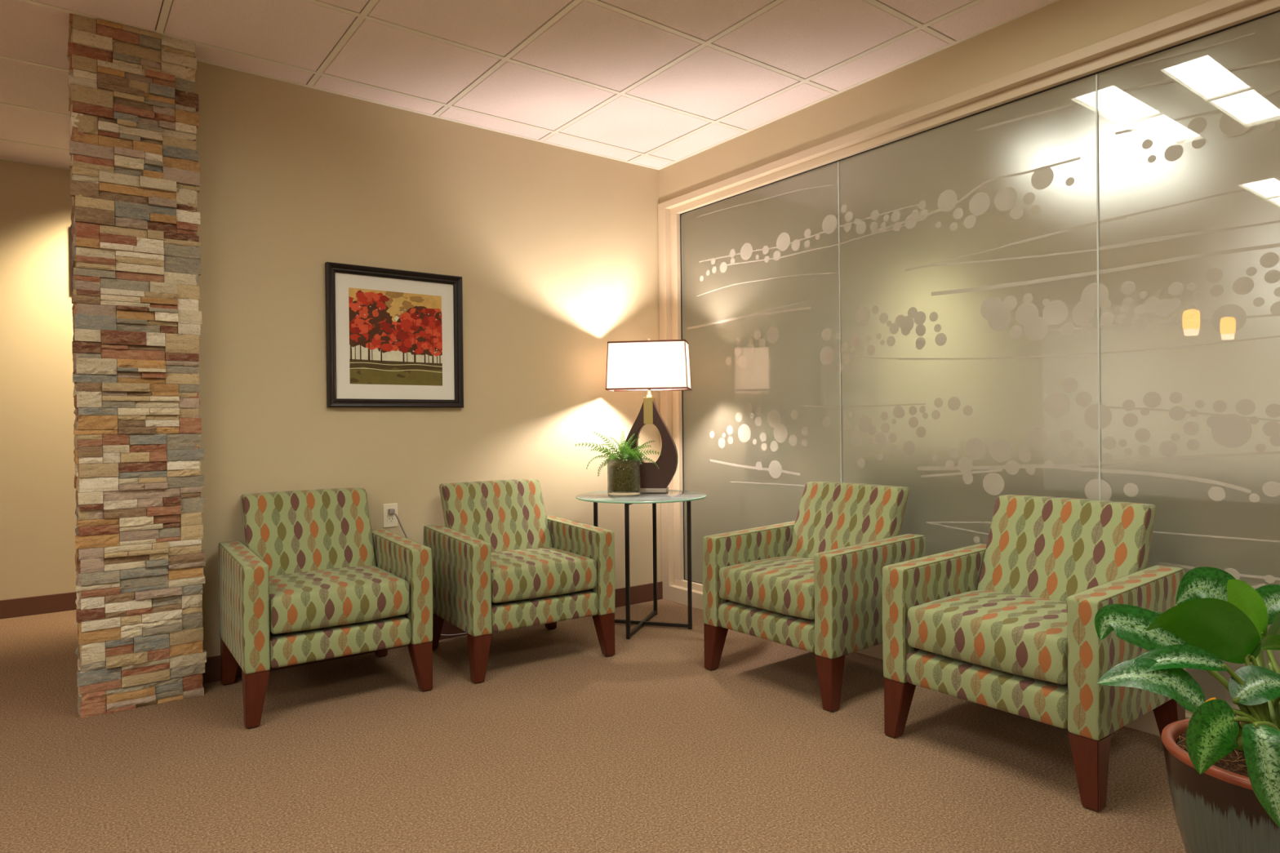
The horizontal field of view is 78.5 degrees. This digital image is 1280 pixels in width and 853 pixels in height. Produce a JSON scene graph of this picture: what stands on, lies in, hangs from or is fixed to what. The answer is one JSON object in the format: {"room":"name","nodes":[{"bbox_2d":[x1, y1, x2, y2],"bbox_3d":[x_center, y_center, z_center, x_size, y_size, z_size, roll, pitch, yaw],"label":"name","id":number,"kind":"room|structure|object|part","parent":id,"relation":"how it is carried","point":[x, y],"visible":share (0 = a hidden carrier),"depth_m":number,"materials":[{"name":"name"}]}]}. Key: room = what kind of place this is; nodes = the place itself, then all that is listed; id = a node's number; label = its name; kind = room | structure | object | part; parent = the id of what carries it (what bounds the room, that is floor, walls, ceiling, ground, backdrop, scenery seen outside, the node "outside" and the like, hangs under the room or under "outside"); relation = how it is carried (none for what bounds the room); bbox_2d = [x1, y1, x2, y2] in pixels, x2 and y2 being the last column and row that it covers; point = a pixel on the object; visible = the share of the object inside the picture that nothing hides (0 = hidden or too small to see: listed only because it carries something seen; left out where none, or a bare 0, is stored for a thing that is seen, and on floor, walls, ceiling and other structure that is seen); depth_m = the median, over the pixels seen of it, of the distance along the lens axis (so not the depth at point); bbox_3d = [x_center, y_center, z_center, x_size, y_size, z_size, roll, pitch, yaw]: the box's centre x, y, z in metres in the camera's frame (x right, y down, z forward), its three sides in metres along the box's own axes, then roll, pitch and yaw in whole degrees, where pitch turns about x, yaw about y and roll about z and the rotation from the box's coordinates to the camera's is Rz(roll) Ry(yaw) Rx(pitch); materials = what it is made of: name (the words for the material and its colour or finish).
{"room":"waiting room","nodes":[
{"label":"waiting room","id":0,"kind":"room"},
{"bbox_2d":[0,159,76,599],"bbox_3d":[-4.666,-0.220,3.892,9.150,2.698,0.100,-1,0,-37],"label":"wall","id":1,"kind":"structure","parent":0,"point":[37,491],"depth_m":4.65,"materials":[{"name":"paint"}]},
{"bbox_2d":[0,591,76,618],"bbox_3d":[-4.678,1.076,3.809,9.000,0.108,0.012,-1,0,-37],"label":"baseboard","id":2,"kind":"structure","parent":1,"relation":"attached to","point":[30,606],"depth_m":4.64,"materials":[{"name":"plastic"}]},
{"bbox_2d":[71,224,72,291],"bbox_3d":[-3.217,-1.022,4.907,0.556,0.400,0.030,-1,0,-37],"label":"picture","id":3,"kind":"object","parent":1,"relation":"attached to","point":[71,224],"visible":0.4,"depth_m":4.73,"materials":[{"name":"black"}]},
{"bbox_2d":[194,61,662,657],"bbox_3d":[-1.009,-0.261,4.110,2.750,2.698,0.140,-1,0,-37],"label":"wall","id":4,"kind":"structure","parent":0,"point":[553,249],"depth_m":3.92,"materials":[{"name":"paint"}]},
{"bbox_2d":[382,502,397,528],"bbox_3d":[-1.225,0.437,3.850,0.072,0.116,0.009,-1,0,-37],"label":"wall outlet","id":5,"kind":"object","parent":4,"relation":"attached to","point":[388,520],"visible":1,"depth_m":3.84,"materials":[{"name":"beige plastic"}]},
{"bbox_2d":[387,516,394,522],"bbox_3d":[-1.223,0.457,3.848,0.033,0.028,0.004,-1,0,-37],"label":"receptacle","id":6,"kind":"object","parent":5,"relation":"attached to","point":[390,519],"depth_m":3.85,"materials":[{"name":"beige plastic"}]},
{"bbox_2d":[324,262,463,408],"bbox_3d":[-1.192,-0.432,3.862,0.675,0.677,0.032,-1,0,-37],"label":"framed picture","id":7,"kind":"object","parent":4,"relation":"attached to","point":[394,337],"visible":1,"depth_m":3.85,"materials":[{"name":"black"}]},
{"bbox_2d":[348,287,442,386],"bbox_3d":[-1.197,-0.435,3.869,0.464,0.458,0.002,-1,0,-37],"label":"print","id":8,"kind":"object","parent":7,"relation":"attached to","point":[395,334],"depth_m":3.86},
{"bbox_2d":[388,508,467,635],"bbox_3d":[-0.706,0.735,4.196,1.266,0.679,0.054,-1,0,-35],"label":"power cord","id":9,"kind":"object","parent":4,"relation":"attached to","point":[391,511],"visible":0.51,"depth_m":3.85,"materials":[{"name":"grey plastic"}]},
{"bbox_2d":[202,581,662,684],"bbox_3d":[-0.874,1.033,4.112,2.538,0.108,0.012,-1,0,-37],"label":"baseboard","id":10,"kind":"structure","parent":4,"relation":"attached to","point":[643,593],"depth_m":4.03,"materials":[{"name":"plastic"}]},
{"bbox_2d":[0,0,1058,169],"bbox_3d":[-2.104,-1.553,0.349,9.000,0.010,8.650,-1,0,-37],"label":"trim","id":11,"kind":"structure","parent":4,"relation":"attached to","point":[1051,2],"depth_m":3.78,"materials":[{"name":"beige"}]},
{"bbox_2d":[0,0,1050,168],"bbox_3d":[1.909,-1.613,2.501,18.000,0.020,10.050,-1,0,-37],"label":"ceiling","id":12,"kind":"structure","parent":0,"point":[654,83],"depth_m":3.32,"materials":[{"name":"tile"}]},
{"bbox_2d":[0,599,1186,852],"bbox_3d":[1.938,1.115,2.515,18.000,0.100,10.050,-1,0,-37],"label":"floor","id":13,"kind":"structure","parent":0,"point":[563,745],"depth_m":2.54,"materials":[{"name":"carpet"}]},
{"bbox_2d":[66,13,206,718],"bbox_3d":[-2.059,-0.230,3.208,0.432,2.667,0.353,-1,0,-37],"label":"stone column","id":14,"kind":"structure","parent":13,"relation":"on","point":[135,166],"depth_m":3.08,"materials":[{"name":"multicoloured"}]},
{"bbox_2d":[217,488,432,728],"bbox_3d":[-1.337,0.693,3.307,0.711,0.806,0.684,-1,0,-35],"label":"armchair","id":15,"kind":"object","parent":13,"relation":"on","point":[310,579],"visible":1,"depth_m":3.19,"materials":[{"name":"green fabric"}]},
{"bbox_3d":[-1.738,0.999,3.346,0.082,0.203,0.082,-1,0,-35],"label":"leg","id":16,"kind":"part","parent":15,"relation":"part of","materials":[{"name":"brown wood"}]},
{"bbox_3d":[-1.582,0.697,3.116,0.091,0.406,0.645,-1,0,-35],"label":"arm","id":17,"kind":"part","parent":15,"relation":"part of","materials":[{"name":"green fabric"}]},
{"bbox_3d":[-1.416,0.997,2.892,0.082,0.203,0.082,-1,0,-35],"label":"leg","id":18,"kind":"part","parent":15,"relation":"part of","materials":[{"name":"brown wood"}]},
{"bbox_3d":[-1.452,0.541,3.465,0.524,0.501,0.294,-1,0,-35],"label":"backrest","id":19,"kind":"part","parent":15,"relation":"part of","materials":[{"name":"green fabric"}]},
{"bbox_2d":[268,565,409,634],"bbox_3d":[-1.282,0.693,3.229,0.521,0.162,0.494,-1,0,-35],"label":"seat cushion","id":20,"kind":"object","parent":15,"relation":"on","point":[303,599],"depth_m":3.08,"materials":[{"name":"green fabric"}]},
{"bbox_3d":[-1.322,0.841,3.289,0.529,0.106,0.623,-1,0,-35],"label":"seat","id":21,"kind":"part","parent":15,"relation":"part of","materials":[{"name":"green fabric"}]},
{"bbox_3d":[-1.236,0.991,3.703,0.082,0.203,0.082,-1,0,-35],"label":"leg","id":22,"kind":"part","parent":15,"relation":"part of","materials":[{"name":"brown wood"}]},
{"bbox_3d":[-1.076,0.689,3.475,0.091,0.406,0.645,-1,0,-35],"label":"arm","id":23,"kind":"part","parent":15,"relation":"part of","materials":[{"name":"green fabric"}]},
{"bbox_3d":[-0.913,0.990,3.249,0.082,0.203,0.082,-1,0,-35],"label":"leg","id":24,"kind":"part","parent":15,"relation":"part of","materials":[{"name":"brown wood"}]},
{"bbox_2d":[423,479,615,684],"bbox_3d":[-0.596,0.683,3.773,0.711,0.806,0.684,-1,0,-34],"label":"armchair","id":25,"kind":"object","parent":13,"relation":"on","point":[500,563],"visible":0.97,"depth_m":3.63,"materials":[{"name":"green fabric"}]},
{"bbox_3d":[-0.996,0.988,3.824,0.082,0.203,0.082,-1,0,-34],"label":"leg","id":26,"kind":"part","parent":25,"relation":"part of","materials":[{"name":"brown wood"}]},
{"bbox_3d":[-0.846,0.686,3.590,0.091,0.406,0.645,-1,0,-34],"label":"arm","id":27,"kind":"part","parent":25,"relation":"part of","materials":[{"name":"green fabric"}]},
{"bbox_3d":[-0.687,0.987,3.360,0.082,0.203,0.082,-1,0,-34],"label":"leg","id":28,"kind":"part","parent":25,"relation":"part of","materials":[{"name":"brown wood"}]},
{"bbox_3d":[-0.705,0.530,3.934,0.524,0.501,0.294,-1,0,-34],"label":"backrest","id":29,"kind":"part","parent":25,"relation":"part of","materials":[{"name":"green fabric"}]},
{"bbox_2d":[491,547,596,603],"bbox_3d":[-0.543,0.682,3.693,0.521,0.162,0.494,-1,0,-34],"label":"seat cushion","id":30,"kind":"object","parent":25,"relation":"on","point":[518,575],"depth_m":3.53,"materials":[{"name":"green fabric"}]},
{"bbox_3d":[-0.582,0.831,3.755,0.529,0.106,0.623,-1,0,-34],"label":"seat","id":31,"kind":"part","parent":25,"relation":"part of","materials":[{"name":"green fabric"}]},
{"bbox_3d":[-0.483,0.981,4.165,0.082,0.203,0.082,-1,0,-34],"label":"leg","id":32,"kind":"part","parent":25,"relation":"part of","materials":[{"name":"brown wood"}]},
{"bbox_3d":[-0.330,0.679,3.933,0.091,0.406,0.645,-1,0,-34],"label":"arm","id":33,"kind":"part","parent":25,"relation":"part of","materials":[{"name":"green fabric"}]},
{"bbox_3d":[-0.174,0.980,3.702,0.082,0.203,0.082,-1,0,-34],"label":"leg","id":34,"kind":"part","parent":25,"relation":"part of","materials":[{"name":"brown wood"}]},
{"bbox_2d":[575,489,706,639],"bbox_3d":[0.011,0.723,4.229,0.705,0.707,0.705,-1,0,16],"label":"side table","id":35,"kind":"object","parent":13,"relation":"on","point":[672,495],"visible":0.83,"depth_m":4.15,"materials":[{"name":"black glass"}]},
{"bbox_3d":[-0.240,0.731,4.303,0.019,0.697,0.019,-1,0,16],"label":"leg","id":36,"kind":"part","parent":35,"relation":"part of","materials":[{"name":"black metal"}]},
{"bbox_2d":[575,431,661,495],"bbox_3d":[-0.116,0.195,4.280,0.472,0.352,0.291,-1,0,-6],"label":"potted fern","id":37,"kind":"object","parent":35,"relation":"on","point":[624,474],"visible":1,"depth_m":4.23,"materials":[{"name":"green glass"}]},
{"bbox_3d":[-0.063,0.730,3.977,0.019,0.697,0.019,-1,0,16],"label":"leg","id":38,"kind":"part","parent":35,"relation":"part of","materials":[{"name":"black metal"}]},
{"bbox_3d":[0.007,0.375,4.227,0.705,0.010,0.705,-1,0,16],"label":"glass","id":39,"kind":"part","parent":35,"relation":"part of","materials":[{"name":"green"}]},
{"bbox_2d":[604,338,691,493],"bbox_3d":[0.053,-0.064,4.416,0.461,0.864,0.225,-1,0,9],"label":"table lamp","id":40,"kind":"object","parent":35,"relation":"on","point":[648,365],"visible":0.85,"depth_m":4.33,"materials":[{"name":"linen"},{"name":"dark walnut wood"},{"name":"brass"}]},
{"bbox_3d":[0.051,-0.340,4.415,0.452,0.260,0.216,-1,0,9],"label":"lamp shade","id":41,"kind":"part","parent":40,"relation":"part of","materials":[{"name":"fabric"}]},
{"bbox_3d":[0.085,0.726,4.480,0.019,0.697,0.019,-1,0,16],"label":"leg","id":42,"kind":"part","parent":35,"relation":"part of","materials":[{"name":"black metal"}]},
{"bbox_3d":[0.262,0.726,4.154,0.019,0.697,0.019,-1,0,16],"label":"leg","id":43,"kind":"part","parent":35,"relation":"part of","materials":[{"name":"black metal"}]},
{"bbox_2d":[702,481,925,712],"bbox_3d":[0.758,0.670,3.418,0.684,0.806,0.711,-1,0,-39],"label":"armchair","id":44,"kind":"object","parent":13,"relation":"on","point":[812,582],"visible":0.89,"depth_m":3.29,"materials":[{"name":"green fabric"}]},
{"bbox_3d":[0.341,0.976,3.477,0.082,0.203,0.082,-1,0,-39],"label":"leg","id":45,"kind":"part","parent":44,"relation":"part of","materials":[{"name":"brown wood"}]},
{"bbox_3d":[0.554,0.671,3.651,0.645,0.406,0.091,-1,0,-39],"label":"arm","id":46,"kind":"part","parent":44,"relation":"part of","materials":[{"name":"green fabric"}]},
{"bbox_3d":[0.742,0.818,3.404,0.623,0.106,0.529,-1,0,-39],"label":"seat","id":47,"kind":"part","parent":44,"relation":"part of","materials":[{"name":"green fabric"}]},
{"bbox_2d":[719,555,814,619],"bbox_3d":[0.684,0.671,3.358,0.494,0.162,0.521,-1,0,-39],"label":"seat cushion","id":48,"kind":"object","parent":44,"relation":"on","point":[776,587],"depth_m":3.24,"materials":[{"name":"green fabric"}]},
{"bbox_3d":[0.727,0.974,2.996,0.082,0.203,0.082,-1,0,-39],"label":"leg","id":49,"kind":"part","parent":44,"relation":"part of","materials":[{"name":"brown wood"}]},
{"bbox_3d":[0.909,0.515,3.539,0.294,0.501,0.524,-1,0,-39],"label":"backrest","id":50,"kind":"part","parent":44,"relation":"part of","materials":[{"name":"green fabric"}]},
{"bbox_3d":[0.942,0.669,3.167,0.645,0.406,0.091,-1,0,-39],"label":"arm","id":51,"kind":"part","parent":44,"relation":"part of","materials":[{"name":"green fabric"}]},
{"bbox_2d":[882,494,1186,812],"bbox_3d":[1.321,0.667,2.648,0.684,0.806,0.711,-1,0,-37],"label":"armchair","id":52,"kind":"object","parent":13,"relation":"on","point":[1006,623],"visible":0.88,"depth_m":2.56,"materials":[{"name":"green fabric"}]},
{"bbox_3d":[0.905,0.973,2.719,0.082,0.203,0.082,-1,0,-37],"label":"leg","id":53,"kind":"part","parent":52,"relation":"part of","materials":[{"name":"brown wood"}]},
{"bbox_3d":[1.123,0.669,2.887,0.645,0.406,0.091,-1,0,-37],"label":"arm","id":54,"kind":"part","parent":52,"relation":"part of","materials":[{"name":"green fabric"}]},
{"bbox_3d":[1.304,0.816,2.635,0.623,0.106,0.529,-1,0,-37],"label":"seat","id":55,"kind":"part","parent":52,"relation":"part of","materials":[{"name":"green fabric"}]},
{"bbox_2d":[907,589,1067,684],"bbox_3d":[1.245,0.669,2.590,0.494,0.162,0.521,-1,0,-37],"label":"seat cushion","id":56,"kind":"object","parent":52,"relation":"on","point":[1020,636],"depth_m":2.48,"materials":[{"name":"green fabric"}]},
{"bbox_3d":[1.475,0.513,2.765,0.294,0.501,0.524,-1,0,-37],"label":"backrest","id":57,"kind":"part","parent":52,"relation":"part of","materials":[{"name":"green fabric"}]},
{"bbox_3d":[1.278,0.972,2.227,0.082,0.203,0.082,-1,0,-37],"label":"leg","id":58,"kind":"part","parent":52,"relation":"part of","materials":[{"name":"brown wood"}]},
{"bbox_3d":[1.497,0.667,2.393,0.645,0.406,0.091,-1,0,-37],"label":"arm","id":59,"kind":"part","parent":52,"relation":"part of","materials":[{"name":"green fabric"}]},
{"bbox_3d":[1.721,0.965,2.563,0.082,0.203,0.082,-1,0,-37],"label":"leg","id":60,"kind":"part","parent":52,"relation":"part of","materials":[{"name":"brown wood"}]},
{"bbox_2d":[1094,566,1279,852],"bbox_3d":[1.325,0.706,1.703,0.639,0.739,0.644,0,0,23],"label":"potted plant","id":61,"kind":"object","parent":13,"relation":"on","point":[1223,768],"visible":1,"depth_m":1.62,"materials":[{"name":"green plant"}]},
{"bbox_3d":[1.345,0.881,1.656,0.406,0.389,0.406,-1,0,-37],"label":"pot","id":62,"kind":"part","parent":61,"relation":"part of","materials":[{"name":"ceramic"}]},
{"bbox_2d":[658,0,1210,204],"bbox_3d":[2.111,-1.512,2.334,0.120,0.246,6.740,-1,0,-37],"label":"wall","id":63,"kind":"structure","parent":0,"point":[1060,28],"depth_m":3.38,"materials":[{"name":"paint"}]},
{"bbox_2d":[657,0,1279,736],"bbox_3d":[2.164,-0.163,2.279,0.134,2.452,6.596,-1,0,-37],"label":"window","id":64,"kind":"structure","parent":63,"relation":"in","point":[1060,276],"depth_m":3.14,"materials":[{"name":"beige glass"}]},
{"bbox_3d":[0.627,-0.182,4.335,0.010,2.244,1.198,-1,0,-37],"label":"pane","id":65,"kind":"part","parent":64,"relation":"part of","materials":[{"name":"clear glass"}]},
{"bbox_3d":[1.347,-0.185,3.381,0.010,2.244,1.182,-1,0,-37],"label":"pane","id":66,"kind":"part","parent":64,"relation":"part of","materials":[{"name":"clear glass"}]},
{"bbox_3d":[2.062,-0.188,2.434,0.010,2.244,1.182,-1,0,-37],"label":"pane","id":67,"kind":"part","parent":64,"relation":"part of","materials":[{"name":"clear glass"}]}
]}

